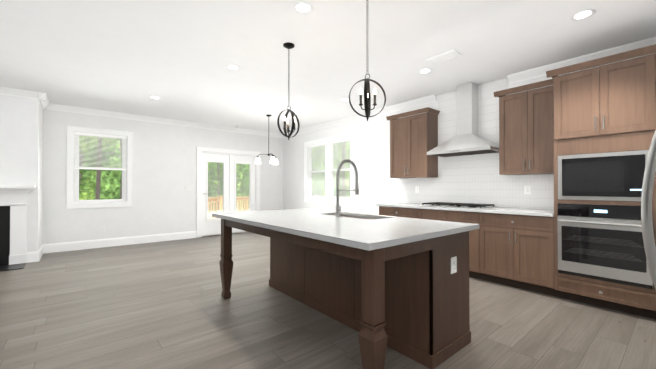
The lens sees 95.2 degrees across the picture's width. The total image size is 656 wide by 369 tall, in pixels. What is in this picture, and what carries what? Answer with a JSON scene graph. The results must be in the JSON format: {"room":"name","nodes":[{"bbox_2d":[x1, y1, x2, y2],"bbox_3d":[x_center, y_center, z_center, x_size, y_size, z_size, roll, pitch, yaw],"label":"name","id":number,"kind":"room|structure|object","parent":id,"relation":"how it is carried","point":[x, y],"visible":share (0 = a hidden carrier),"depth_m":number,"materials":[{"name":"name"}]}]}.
{"room":"kitchen","nodes":[
{"label":"kitchen","id":0,"kind":"room"},
{"bbox_2d":[0,53,654,251],"bbox_3d":[-1.973,-0.157,1.118,11.080,2.740,11.100,0,-1,-40],"label":"wall","id":1,"kind":"structure","parent":0,"point":[33,141],"depth_m":6.23,"materials":[{"name":"paint"}]},
{"bbox_2d":[0,87,46,101],"bbox_3d":[-6.807,-1.459,3.087,5.699,0.105,0.088,0,-1,-40],"label":"crown molding","id":2,"kind":"structure","parent":1,"relation":"attached to","point":[40,96],"depth_m":4.74,"materials":[{"name":"white wood"}]},
{"bbox_2d":[37,244,43,261],"bbox_3d":[-4.938,1.158,5.149,0.017,0.168,0.737,0,-1,-40],"label":"baseboard","id":3,"kind":"structure","parent":1,"relation":"attached to","point":[40,252],"depth_m":5.04,"materials":[{"name":"white wood"}]},
{"bbox_2d":[40,97,49,109],"bbox_3d":[-4.896,-1.443,5.175,0.089,0.105,0.660,0,-1,-40],"label":"crown molding","id":4,"kind":"structure","parent":1,"relation":"attached to","point":[45,105],"depth_m":5.35,"materials":[{"name":"white wood"}]},
{"bbox_2d":[67,125,132,208],"bbox_3d":[-4.563,-0.340,6.040,1.054,1.574,0.126,0,-1,-40],"label":"window frame","id":5,"kind":"structure","parent":1,"relation":"attached to","point":[71,131],"depth_m":5.94,"materials":[{"name":"white wood"}]},
{"bbox_2d":[74,134,126,202],"bbox_3d":[-4.583,-0.340,6.064,0.834,1.354,0.065,0,-1,-40],"label":"window","id":6,"kind":"structure","parent":1,"relation":"in","point":[76,186],"depth_m":5.99,"materials":[{"name":"white plastic"}]},
{"bbox_2d":[75,132,126,169],"bbox_3d":[-4.550,-0.663,6.027,0.826,0.705,0.032,0,-1,-40],"label":"window blinds","id":7,"kind":"object","parent":6,"relation":"attached to","point":[104,148],"visible":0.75,"depth_m":6.00,"materials":[{"name":"white plastic"}]},
{"bbox_2d":[44,231,195,253],"bbox_3d":[-4.159,1.167,6.309,2.700,0.168,0.017,0,-1,-40],"label":"baseboard","id":8,"kind":"structure","parent":1,"relation":"attached to","point":[110,242],"depth_m":6.13,"materials":[{"name":"white wood"}]},
{"bbox_2d":[47,103,281,137],"bbox_3d":[-3.223,-1.429,7.064,5.080,0.105,0.089,0,-1,-40],"label":"crown molding","id":9,"kind":"structure","parent":1,"relation":"attached to","point":[57,107],"depth_m":6.55,"materials":[{"name":"white wood"}]},
{"bbox_2d":[196,147,259,237],"bbox_3d":[-2.502,0.171,7.695,1.664,2.181,0.025,0,-1,-40],"label":"door frame","id":10,"kind":"structure","parent":1,"relation":"attached to","point":[198,168],"depth_m":7.22,"materials":[{"name":"white wood"}]},
{"bbox_2d":[201,151,256,236],"bbox_3d":[-2.537,0.223,7.736,1.466,2.076,0.178,0,-1,-40],"label":"patio door","id":11,"kind":"structure","parent":1,"relation":"in","point":[212,226],"depth_m":7.67,"materials":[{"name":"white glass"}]},
{"bbox_2d":[307,138,350,199],"bbox_3d":[0.023,-0.351,7.221,0.110,1.354,1.614,0,-1,-40],"label":"kitchen window","id":12,"kind":"structure","parent":1,"relation":"in","point":[330,170],"depth_m":7.18,"materials":[{"name":"white plastic"}]},
{"bbox_2d":[304,132,353,204],"bbox_3d":[0.008,-0.351,7.209,0.126,1.574,1.834,0,-1,-40],"label":"window frame","id":13,"kind":"structure","parent":1,"relation":"attached to","point":[344,136],"depth_m":7.15,"materials":[{"name":"white wood"}]},
{"bbox_2d":[282,94,436,137],"bbox_3d":[0.251,-1.431,6.800,0.088,0.105,4.770,0,-1,-40],"label":"crown molding","id":14,"kind":"structure","parent":1,"relation":"attached to","point":[432,98],"depth_m":5.96,"materials":[{"name":"white wood"}]},
{"bbox_2d":[390,112,439,179],"bbox_3d":[1.462,-0.645,5.155,0.326,1.033,0.740,0,-1,-40],"label":"upper cabinet","id":15,"kind":"object","parent":1,"relation":"attached to","point":[408,158],"depth_m":5.02,"materials":[{"name":"brown wood"}]},
{"bbox_2d":[424,77,507,155],"bbox_3d":[1.995,-1.002,4.390,0.498,0.994,0.920,0,-1,-40],"label":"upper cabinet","id":16,"kind":"object","parent":1,"relation":"attached to","point":[464,120],"depth_m":4.44,"materials":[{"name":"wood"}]},
{"bbox_2d":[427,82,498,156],"bbox_3d":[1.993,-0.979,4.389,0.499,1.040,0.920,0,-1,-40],"label":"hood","id":17,"kind":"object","parent":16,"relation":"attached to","point":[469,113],"depth_m":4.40,"materials":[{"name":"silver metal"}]},
{"bbox_2d":[496,80,551,175],"bbox_3d":[2.591,-0.685,3.806,0.326,1.093,0.657,0,-1,-40],"label":"upper cabinet","id":18,"kind":"object","parent":1,"relation":"attached to","point":[523,119],"depth_m":3.73,"materials":[{"name":"brown wood"}]},
{"bbox_2d":[524,186,530,193],"bbox_3d":[2.646,0.064,3.975,0.008,0.115,0.075,0,-1,-40],"label":"outlet","id":19,"kind":"object","parent":1,"relation":"attached to","point":[527,189],"depth_m":3.97,"materials":[{"name":"white plastic"}]},
{"bbox_2d":[507,37,655,83],"bbox_3d":[2.953,-1.455,3.572,0.089,0.105,1.450,0,-1,-40],"label":"crown molding","id":20,"kind":"structure","parent":1,"relation":"attached to","point":[525,75],"depth_m":3.56,"materials":[{"name":"white wood"}]},
{"bbox_2d":[0,232,655,368],"bbox_3d":[-1.973,1.273,1.107,11.080,0.120,11.100,0,-1,-40],"label":"floor","id":21,"kind":"structure","parent":0,"point":[160,305],"depth_m":2.65,"materials":[{"name":"grey wood"}]},
{"bbox_2d":[0,185,35,270],"bbox_3d":[-5.305,0.615,4.083,1.860,1.239,0.460,0,-1,-40],"label":"fireplace","id":22,"kind":"object","parent":21,"relation":"on","point":[13,226],"visible":1,"depth_m":4.66,"materials":[{"name":"white wood"}]},
{"bbox_2d":[219,215,470,368],"bbox_3d":[-0.020,0.782,2.802,1.190,0.886,2.234,0,-1,-40],"label":"kitchen island","id":23,"kind":"object","parent":21,"relation":"on","point":[380,283],"depth_m":2.18,"materials":[{"name":"brown wood"}]},
{"bbox_2d":[212,211,451,250],"bbox_3d":[-0.204,0.320,2.646,0.840,0.035,2.280,0,-1,-40],"label":"island countertop","id":24,"kind":"structure","parent":23,"relation":"on","point":[362,234],"depth_m":2.11,"materials":[{"name":"white stone"}]},
{"bbox_2d":[335,159,358,216],"bbox_3d":[0.204,0.023,2.910,0.341,0.563,0.128,0,-1,-40],"label":"faucet","id":25,"kind":"object","parent":24,"relation":"on","point":[338,208],"depth_m":2.87,"materials":[{"name":"silver metal"}]},
{"bbox_2d":[451,256,456,273],"bbox_3d":[0.916,0.581,2.179,0.075,0.115,0.008,0,-1,-40],"label":"outlet","id":26,"kind":"object","parent":23,"relation":"attached to","point":[453,258],"depth_m":2.18,"materials":[{"name":"white plastic"}]},
{"bbox_2d":[379,208,411,217],"bbox_3d":[1.376,0.800,5.014,0.626,0.885,0.853,0,-1,-40],"label":"base cabinet","id":27,"kind":"object","parent":21,"relation":"on","point":[398,212],"depth_m":4.85,"materials":[{"name":"brown wood"}]},
{"bbox_2d":[412,208,471,276],"bbox_3d":[1.896,0.795,4.392,0.626,0.885,1.011,0,-1,-40],"label":"base cabinet","id":28,"kind":"object","parent":21,"relation":"on","point":[420,213],"depth_m":4.17,"materials":[{"name":"brown wood"}]},
{"bbox_2d":[472,212,551,295],"bbox_3d":[2.415,0.790,3.771,0.626,0.885,0.851,0,-1,-40],"label":"base cabinet","id":29,"kind":"object","parent":21,"relation":"on","point":[514,251],"depth_m":3.55,"materials":[{"name":"brown wood"}]},
{"bbox_2d":[376,204,551,215],"bbox_3d":[1.875,0.333,4.393,0.661,0.035,2.488,0,-1,-40],"label":"countertop","id":30,"kind":"structure","parent":29,"relation":"on","point":[439,207],"depth_m":4.01,"materials":[{"name":"white stone"}]},
{"bbox_2d":[420,202,496,208],"bbox_3d":[1.877,0.292,4.373,0.513,0.045,0.900,0,-1,-40],"label":"cooktop","id":31,"kind":"object","parent":30,"relation":"in","point":[432,204],"depth_m":4.21,"materials":[{"name":"black metal"}]},
{"bbox_2d":[552,52,655,318],"bbox_3d":[2.921,0.026,3.149,0.656,2.405,0.760,0,-1,-40],"label":"tall cabinet","id":32,"kind":"object","parent":21,"relation":"on","point":[571,149],"depth_m":2.94,"materials":[{"name":"brown wood"}]},
{"bbox_2d":[556,204,655,291],"bbox_3d":[2.860,0.565,3.095,0.501,0.741,0.686,0,-1,-40],"label":"oven","id":33,"kind":"object","parent":32,"relation":"in","point":[602,243],"depth_m":2.92,"materials":[{"name":"silver metal"}]},
{"bbox_2d":[641,130,655,289],"bbox_3d":[1.918,0.315,1.162,0.910,1.794,0.961,0,-1,-40],"label":"fridge","id":34,"kind":"object","parent":21,"relation":"on","point":[646,209],"visible":1,"depth_m":1.44,"materials":[{"name":"grey metal"}]},
{"bbox_2d":[0,0,655,133],"bbox_3d":[-1.973,-1.587,1.129,11.080,0.120,11.100,0,-1,-40],"label":"ceiling","id":35,"kind":"structure","parent":0,"point":[177,57],"depth_m":3.31,"materials":[{"name":"paint"}]},
{"bbox_2d":[226,65,239,69],"bbox_3d":[-1.213,-1.504,3.836,0.175,0.002,0.175,0,-1,44],"label":"recessed light","id":36,"kind":"object","parent":35,"relation":"in","point":[232,67],"depth_m":3.83,"materials":[{"name":"white plastic"}]},
{"bbox_2d":[255,114,277,164],"bbox_3d":[-1.218,-0.967,6.338,0.531,1.039,0.503,0,-1,-40],"label":"chandelier","id":37,"kind":"object","parent":35,"relation":"hanging from","point":[273,160],"visible":1,"depth_m":6.31,"materials":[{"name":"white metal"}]},
{"bbox_2d":[277,42,299,139],"bbox_3d":[-0.422,-0.996,3.229,0.182,1.029,0.259,0,0,9],"label":"pendant light","id":38,"kind":"object","parent":35,"relation":"hanging from","point":[288,45],"visible":1,"depth_m":3.22,"materials":[{"name":"black metal"}]},
{"bbox_2d":[293,1,312,13],"bbox_3d":[-0.212,-1.514,2.561,0.175,0.002,0.175,0,0,11],"label":"recessed light","id":39,"kind":"object","parent":35,"relation":"in","point":[304,7],"depth_m":2.56,"materials":[{"name":"white plastic"}]},
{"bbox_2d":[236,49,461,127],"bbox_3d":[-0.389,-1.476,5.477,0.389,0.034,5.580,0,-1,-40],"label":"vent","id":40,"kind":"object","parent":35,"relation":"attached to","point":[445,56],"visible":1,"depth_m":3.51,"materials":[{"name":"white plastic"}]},
{"bbox_2d":[349,0,385,120],"bbox_3d":[0.308,-1.007,2.341,0.266,1.019,0.191,0,-1,-40],"label":"pendant light","id":41,"kind":"object","parent":35,"relation":"hanging from","point":[367,102],"visible":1,"depth_m":2.32,"materials":[{"name":"black metal"}]},
{"bbox_2d":[418,68,431,73],"bbox_3d":[1.282,-1.504,3.954,0.175,0.002,0.175,0,-1,44],"label":"recessed light","id":42,"kind":"object","parent":35,"relation":"in","point":[424,71],"depth_m":3.96,"materials":[{"name":"white plastic"}]},
{"bbox_2d":[570,9,595,20],"bbox_3d":[2.268,-1.513,2.667,0.175,0.002,0.175,0,-1,41],"label":"recessed light","id":43,"kind":"object","parent":35,"relation":"in","point":[582,14],"depth_m":2.66,"materials":[{"name":"white plastic"}]},
{"label":"outside","id":44,"kind":"structure","parent":0,"visible":0},
{"bbox_2d":[208,196,248,218],"bbox_3d":[-2.886,1.000,9.386,4.840,1.250,2.750,0,-1,-40],"label":"deck","id":45,"kind":"object","parent":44,"point":[220,202],"depth_m":10.35,"materials":[{"name":"brown wood"}]},
{"bbox_3d":[-2.121,2.346,12.187,40.780,0.300,37.600,0,-1,-40],"label":"ground","id":46,"kind":"structure","parent":0,"visible":0},
{"bbox_2d":[74,136,349,218],"bbox_3d":[0.502,-4.243,6.934,42.000,17.000,26.100,0,-1,-40],"label":"trees","id":47,"kind":"object","parent":46,"relation":"on","point":[111,180],"depth_m":14.62,"materials":[{"name":"green plant"}]}
]}

